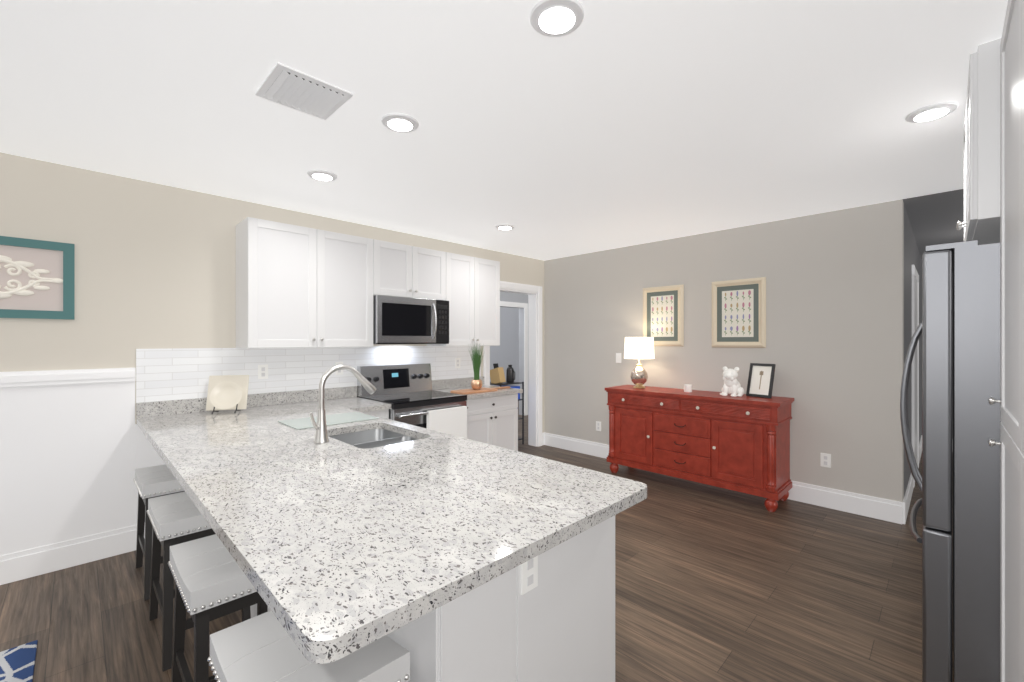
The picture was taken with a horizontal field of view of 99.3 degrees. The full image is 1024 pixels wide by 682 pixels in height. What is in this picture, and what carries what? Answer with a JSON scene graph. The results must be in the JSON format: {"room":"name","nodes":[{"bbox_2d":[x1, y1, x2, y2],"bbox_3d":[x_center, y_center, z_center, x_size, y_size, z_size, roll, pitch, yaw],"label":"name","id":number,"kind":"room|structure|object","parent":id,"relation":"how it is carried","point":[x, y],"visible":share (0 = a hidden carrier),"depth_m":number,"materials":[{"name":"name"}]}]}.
{"room":"kitchen","nodes":[
{"label":"kitchen","id":0,"kind":"room"},
{"bbox_2d":[0,152,543,554],"bbox_3d":[-0.506,0.160,5.116,10.940,2.520,0.140,0,0,-45],"label":"wall","id":1,"kind":"structure","parent":0,"point":[155,265],"depth_m":2.95,"materials":[{"name":"paint"}]},
{"bbox_2d":[0,236,74,319],"bbox_3d":[-3.067,-0.372,2.431,0.880,0.475,0.032,0,0,-45],"label":"framed art","id":2,"kind":"object","parent":1,"relation":"attached to","point":[37,279],"visible":1,"depth_m":2.63,"materials":[{"name":"teal paint"}]},
{"bbox_2d":[0,525,144,584],"bbox_3d":[-3.268,1.335,2.243,2.690,0.170,0.016,0,0,-45],"label":"baseboard","id":3,"kind":"structure","parent":1,"relation":"attached to","point":[28,563],"depth_m":2.72,"materials":[{"name":"white wood"}]},
{"bbox_2d":[0,368,164,554],"bbox_3d":[-3.259,0.715,2.235,2.692,1.070,0.040,0,0,-45],"label":"wainscoting","id":4,"kind":"structure","parent":1,"relation":"attached to","point":[77,449],"depth_m":2.73,"materials":[{"name":"white"}]},
{"bbox_2d":[136,346,480,402],"bbox_3d":[-1.464,0.387,4.049,3.085,0.667,0.009,0,0,-45],"label":"tile backsplash","id":5,"kind":"structure","parent":1,"relation":"attached to","point":[166,374],"depth_m":3.56,"materials":[{"name":"white tile"}]},
{"bbox_2d":[258,364,267,378],"bbox_3d":[-2.001,0.247,3.500,0.072,0.115,0.006,0,0,-45],"label":"outlet","id":6,"kind":"object","parent":5,"relation":"attached to","point":[262,371],"depth_m":3.50,"materials":[{"name":"white plastic"}]},
{"bbox_2d":[335,362,342,374],"bbox_3d":[-1.563,0.247,3.939,0.072,0.115,0.006,0,0,-45],"label":"outlet","id":7,"kind":"object","parent":5,"relation":"attached to","point":[339,372],"depth_m":3.93,"materials":[{"name":"white plastic"}]},
{"bbox_2d":[455,358,459,367],"bbox_3d":[-0.608,0.247,4.893,0.072,0.115,0.006,0,0,-45],"label":"outlet","id":8,"kind":"object","parent":5,"relation":"attached to","point":[457,360],"depth_m":4.89,"materials":[{"name":"white plastic"}]},
{"bbox_2d":[236,217,383,347],"bbox_3d":[-1.657,-0.421,3.617,1.031,0.948,0.348,0,0,-45],"label":"upper cabinet","id":9,"kind":"object","parent":1,"relation":"attached to","point":[300,287],"depth_m":3.41,"materials":[{"name":"white wood"}]},
{"bbox_2d":[384,241,447,300],"bbox_3d":[-1.060,-0.650,4.213,0.778,0.490,0.348,0,0,-45],"label":"upper cabinet","id":10,"kind":"object","parent":1,"relation":"attached to","point":[409,271],"depth_m":4.11,"materials":[{"name":"white wood"}]},
{"bbox_2d":[373,295,448,343],"bbox_3d":[-1.022,-0.185,4.176,0.772,0.426,0.452,0,0,-45],"label":"microwave","id":11,"kind":"object","parent":10,"relation":"attached to","point":[400,320],"visible":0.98,"depth_m":4.00,"materials":[{"name":"silver metal"}]},
{"bbox_2d":[427,252,499,345],"bbox_3d":[-0.543,-0.421,4.730,0.806,0.948,0.348,0,0,-45],"label":"upper cabinet","id":12,"kind":"object","parent":1,"relation":"attached to","point":[473,282],"depth_m":4.62,"materials":[{"name":"white wood"}]},
{"bbox_2d":[483,281,541,446],"bbox_3d":[-0.019,0.340,5.598,1.050,2.160,0.186,0,0,-45],"label":"door frame","id":13,"kind":"structure","parent":1,"relation":"attached to","point":[532,307],"depth_m":5.87,"materials":[{"name":"white wood"}]},
{"bbox_2d":[0,401,953,681],"bbox_3d":[-0.237,1.450,4.847,10.940,0.060,9.020,0,0,-45],"label":"floor","id":14,"kind":"structure","parent":0,"point":[718,585],"depth_m":2.38,"materials":[{"name":"brown wood"}]},
{"bbox_2d":[0,640,37,681],"bbox_3d":[-1.782,1.413,0.580,1.440,0.011,2.730,0,0,-45],"label":"rug","id":15,"kind":"object","parent":14,"relation":"on","point":[17,663],"visible":1,"depth_m":1.90,"materials":[{"name":"blue fabric"}]},
{"bbox_2d":[133,464,184,600],"bbox_3d":[-2.068,1.107,2.676,0.365,0.626,0.510,0,0,-45],"label":"stool","id":16,"kind":"object","parent":14,"relation":"on","point":[155,481],"visible":0.52,"depth_m":2.50,"materials":[{"name":"grey leather"}]},
{"bbox_2d":[147,492,250,671],"bbox_3d":[-1.559,1.107,2.167,0.365,0.626,0.510,0,0,-45],"label":"stool","id":17,"kind":"object","parent":14,"relation":"on","point":[177,518],"visible":0.56,"depth_m":1.99,"materials":[{"name":"grey leather"}]},
{"bbox_2d":[168,534,267,681],"bbox_3d":[-1.050,1.107,1.658,0.365,0.626,0.510,0,0,-45],"label":"stool","id":18,"kind":"object","parent":14,"relation":"on","point":[212,581],"visible":0.56,"depth_m":1.50,"materials":[{"name":"grey leather"}]},
{"bbox_2d":[207,611,410,681],"bbox_3d":[-0.541,1.107,1.149,0.365,0.626,0.510,0,0,-45],"label":"stool","id":19,"kind":"object","parent":14,"relation":"on","point":[263,647],"visible":0.54,"depth_m":1.10,"materials":[{"name":"grey leather"}]},
{"bbox_2d":[136,365,646,681],"bbox_3d":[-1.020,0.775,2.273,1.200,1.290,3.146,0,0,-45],"label":"base cabinet","id":20,"kind":"object","parent":14,"relation":"on","point":[484,551],"depth_m":0.94,"materials":[{"name":"white stone"}]},
{"bbox_2d":[206,375,248,413],"bbox_3d":[-2.080,0.386,3.153,0.262,0.261,0.224,0,0,-17],"label":"plate","id":21,"kind":"object","parent":20,"relation":"on","point":[227,392],"visible":1,"depth_m":3.13,"materials":[{"name":"beige ceramic"}]},
{"bbox_2d":[278,412,378,429],"bbox_3d":[-1.195,0.516,2.850,0.520,0.006,0.350,0,0,-45],"label":"board","id":22,"kind":"object","parent":20,"relation":"on","point":[305,423],"visible":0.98,"depth_m":2.81,"materials":[{"name":"white"}]},
{"bbox_2d":[309,365,376,443],"bbox_3d":[-0.898,0.322,2.319,0.372,0.394,0.072,0,0,-45],"label":"faucet","id":23,"kind":"object","parent":20,"relation":"on","point":[321,436],"depth_m":2.23,"materials":[{"name":"silver metal"}]},
{"bbox_2d":[450,386,509,393],"bbox_3d":[-0.290,0.510,4.554,0.730,0.018,0.240,0,0,-45],"label":"wood board","id":24,"kind":"object","parent":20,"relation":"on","point":[472,390],"visible":1,"depth_m":4.40,"materials":[{"name":"brown wood"}]},
{"bbox_2d":[468,343,483,389],"bbox_3d":[-0.363,0.256,4.499,0.178,0.485,0.190,0,0,-45],"label":"plant","id":25,"kind":"object","parent":24,"relation":"on","point":[476,381],"visible":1,"depth_m":4.47,"materials":[{"name":"green plant"}]},
{"bbox_2d":[357,363,467,438],"bbox_3d":[-0.912,0.828,4.066,0.776,1.185,0.725,0,0,-45],"label":"range","id":26,"kind":"object","parent":14,"relation":"on","point":[408,394],"visible":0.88,"depth_m":4.01,"materials":[{"name":"silver metal"}]},
{"bbox_2d":[490,363,523,443],"bbox_3d":[-0.127,0.862,5.961,0.454,1.117,0.384,0,0,-45],"label":"utility cart","id":27,"kind":"object","parent":14,"relation":"on","point":[497,376],"visible":0.29,"depth_m":5.94,"materials":[{"name":"grey"}]},
{"bbox_2d":[605,385,793,511],"bbox_3d":[1.748,0.963,4.279,0.497,0.915,1.660,0,0,-45],"label":"sideboard","id":28,"kind":"object","parent":14,"relation":"on","point":[729,442],"visible":1,"depth_m":3.96,"materials":[{"name":"red wood"}]},
{"bbox_2d":[624,337,653,387],"bbox_3d":[1.368,0.232,4.685,0.316,0.545,0.316,0,0,-45],"label":"lamp","id":29,"kind":"object","parent":28,"relation":"on","point":[638,348],"visible":1,"depth_m":4.58,"materials":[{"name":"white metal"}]},
{"bbox_2d":[684,384,691,391],"bbox_3d":[1.743,0.468,4.310,0.076,0.072,0.076,0,0,-45],"label":"candle","id":30,"kind":"object","parent":28,"relation":"on","point":[687,387],"visible":1,"depth_m":4.28,"materials":[{"name":"white wax"}]},
{"bbox_2d":[720,366,743,396],"bbox_3d":[2.023,0.371,4.010,0.238,0.272,0.194,0,0,-45],"label":"bulldog","id":31,"kind":"object","parent":28,"relation":"on","point":[732,387],"visible":1,"depth_m":3.95,"materials":[{"name":"white ceramic"}]},
{"bbox_2d":[746,363,775,397],"bbox_3d":[2.243,0.354,3.924,0.096,0.300,0.215,0,0,-33],"label":"photo frame","id":32,"kind":"object","parent":28,"relation":"on","point":[760,380],"visible":1,"depth_m":3.92,"materials":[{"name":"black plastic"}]},
{"bbox_2d":[900,240,1000,681],"bbox_3d":[2.201,0.522,1.780,0.910,1.795,0.914,0,0,-45],"label":"fridge","id":33,"kind":"object","parent":14,"relation":"on","point":[973,267],"visible":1,"depth_m":1.65,"materials":[{"name":"silver metal"}]},
{"bbox_2d":[988,0,1023,681],"bbox_3d":[0.853,0.162,0.233,3.176,2.516,0.666,0,0,-45],"label":"pantry","id":34,"kind":"object","parent":14,"relation":"on","point":[1011,402],"visible":1,"depth_m":1.34,"materials":[{"name":"white wood"}]},
{"bbox_2d":[0,0,1007,260],"bbox_3d":[-0.237,-1.140,4.847,10.940,0.080,9.020,0,0,-45],"label":"ceiling","id":35,"kind":"structure","parent":0,"point":[610,124],"depth_m":2.07,"materials":[{"name":"paint"}]},
{"bbox_2d":[255,62,353,119],"bbox_3d":[-0.923,-1.090,1.934,0.310,0.018,0.310,0,0,-45],"label":"ceiling vent","id":36,"kind":"object","parent":35,"relation":"in","point":[287,86],"visible":1,"depth_m":1.91,"materials":[{"name":"white metal"}]},
{"bbox_2d":[307,169,336,180],"bbox_3d":[-1.255,-1.091,2.881,0.184,0.016,0.184,0,0,-45],"label":"recessed light","id":37,"kind":"object","parent":35,"relation":"in","point":[322,175],"visible":1,"depth_m":2.85,"materials":[{"name":"white plastic"}]},
{"bbox_2d":[381,113,418,132],"bbox_3d":[-0.562,-1.091,2.188,0.184,0.016,0.184,0,0,-45],"label":"recessed light","id":38,"kind":"object","parent":35,"relation":"in","point":[401,122],"visible":0.96,"depth_m":2.17,"materials":[{"name":"white plastic"}]},
{"bbox_2d":[495,224,514,229],"bbox_3d":[-0.067,-1.091,4.183,0.184,0.016,0.184,0,0,-45],"label":"recessed light","id":39,"kind":"object","parent":35,"relation":"in","point":[504,226],"visible":0.98,"depth_m":4.15,"materials":[{"name":"white plastic"}]},
{"bbox_2d":[530,0,583,36],"bbox_3d":[0.152,-1.091,1.474,0.184,0.016,0.184,0,0,-45],"label":"recessed light","id":40,"kind":"object","parent":35,"relation":"in","point":[554,18],"visible":1,"depth_m":1.46,"materials":[{"name":"white plastic"}]},
{"bbox_2d":[905,101,957,122],"bbox_3d":[2.012,-1.091,2.090,0.184,0.016,0.184,0,0,-45],"label":"recessed light","id":41,"kind":"object","parent":35,"relation":"in","point":[931,112],"visible":1,"depth_m":2.07,"materials":[{"name":"white plastic"}]},
{"bbox_2d":[490,292,527,414],"bbox_3d":[-0.364,0.160,7.803,6.940,2.520,0.140,0,0,-45],"label":"wall","id":42,"kind":"structure","parent":0,"point":[507,351],"depth_m":8.06,"materials":[{"name":"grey paint"}]},
{"bbox_2d":[544,199,903,502],"bbox_3d":[1.785,0.160,4.720,0.140,2.520,3.660,0,0,-45],"label":"wall","id":43,"kind":"structure","parent":0,"point":[833,350],"depth_m":3.91,"materials":[{"name":"grey paint"}]},
{"bbox_2d":[596,421,600,430],"bbox_3d":[1.061,1.044,5.339,0.007,0.116,0.072,0,0,-45],"label":"outlet","id":44,"kind":"object","parent":43,"relation":"attached to","point":[598,424],"depth_m":5.34,"materials":[{"name":"white plastic"}]},
{"bbox_2d":[616,353,620,362],"bbox_3d":[1.258,0.201,5.140,0.009,0.116,0.072,0,0,-45],"label":"light switch","id":45,"kind":"object","parent":43,"relation":"attached to","point":[618,355],"depth_m":5.14,"materials":[{"name":"white plastic"}]},
{"bbox_2d":[643,284,683,345],"bbox_3d":[1.635,-0.270,4.747,0.030,0.655,0.470,0,0,-45],"label":"picture","id":46,"kind":"object","parent":43,"relation":"attached to","point":[663,315],"visible":0.88,"depth_m":4.73,"materials":[{"name":"beige"}]},
{"bbox_2d":[542,432,907,523],"bbox_3d":[1.731,1.335,4.654,0.030,0.170,3.676,0,0,-45],"label":"baseboard","id":47,"kind":"structure","parent":43,"relation":"attached to","point":[893,511],"depth_m":3.69,"materials":[{"name":"white"}]},
{"bbox_2d":[712,277,765,347],"bbox_3d":[2.176,-0.265,4.206,0.030,0.660,0.490,0,0,-45],"label":"picture","id":48,"kind":"object","parent":43,"relation":"attached to","point":[739,313],"visible":1,"depth_m":4.20,"materials":[{"name":"beige"}]},
{"bbox_2d":[820,453,830,467],"bbox_3d":[2.680,1.021,3.720,0.007,0.116,0.072,0,0,-45],"label":"outlet","id":49,"kind":"object","parent":43,"relation":"attached to","point":[825,459],"depth_m":3.72,"materials":[{"name":"white plastic"}]},
{"bbox_2d":[904,205,921,494],"bbox_3d":[4.515,0.160,4.960,4.060,2.520,0.140,0,0,-45],"label":"wall","id":50,"kind":"structure","parent":0,"point":[912,256],"depth_m":4.00,"materials":[{"name":"grey paint"}]},
{"bbox_2d":[903,435,921,509],"bbox_3d":[4.236,1.335,4.574,3.400,0.170,0.019,0,0,-45],"label":"baseboard","id":51,"kind":"structure","parent":50,"relation":"attached to","point":[909,490],"depth_m":3.95,"materials":[{"name":"white"}]},
{"bbox_2d":[912,265,918,486],"bbox_3d":[4.236,0.340,4.568,0.990,2.160,0.020,0,0,-45],"label":"door frame","id":52,"kind":"structure","parent":50,"relation":"attached to","point":[915,277],"depth_m":4.52,"materials":[{"name":"white"}]},
{"bbox_2d":[952,274,952,438],"bbox_3d":[5.844,0.160,5.469,0.140,2.520,1.020,0,0,-45],"label":"wall","id":53,"kind":"structure","parent":0,"point":[952,274],"depth_m":5.57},
{"bbox_3d":[1.199,0.160,3.412,10.940,2.520,4.960,0,0,-45],"label":"wall","id":54,"kind":"structure","parent":0,"visible":0},
{"bbox_2d":[956,38,1000,244],"bbox_3d":[2.274,-0.773,1.708,0.908,0.646,0.741,0,0,-45],"label":"upper cabinet","id":55,"kind":"object","parent":54,"relation":"attached to","point":[981,181],"visible":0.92,"depth_m":1.61,"materials":[{"name":"white wood"}]}
]}

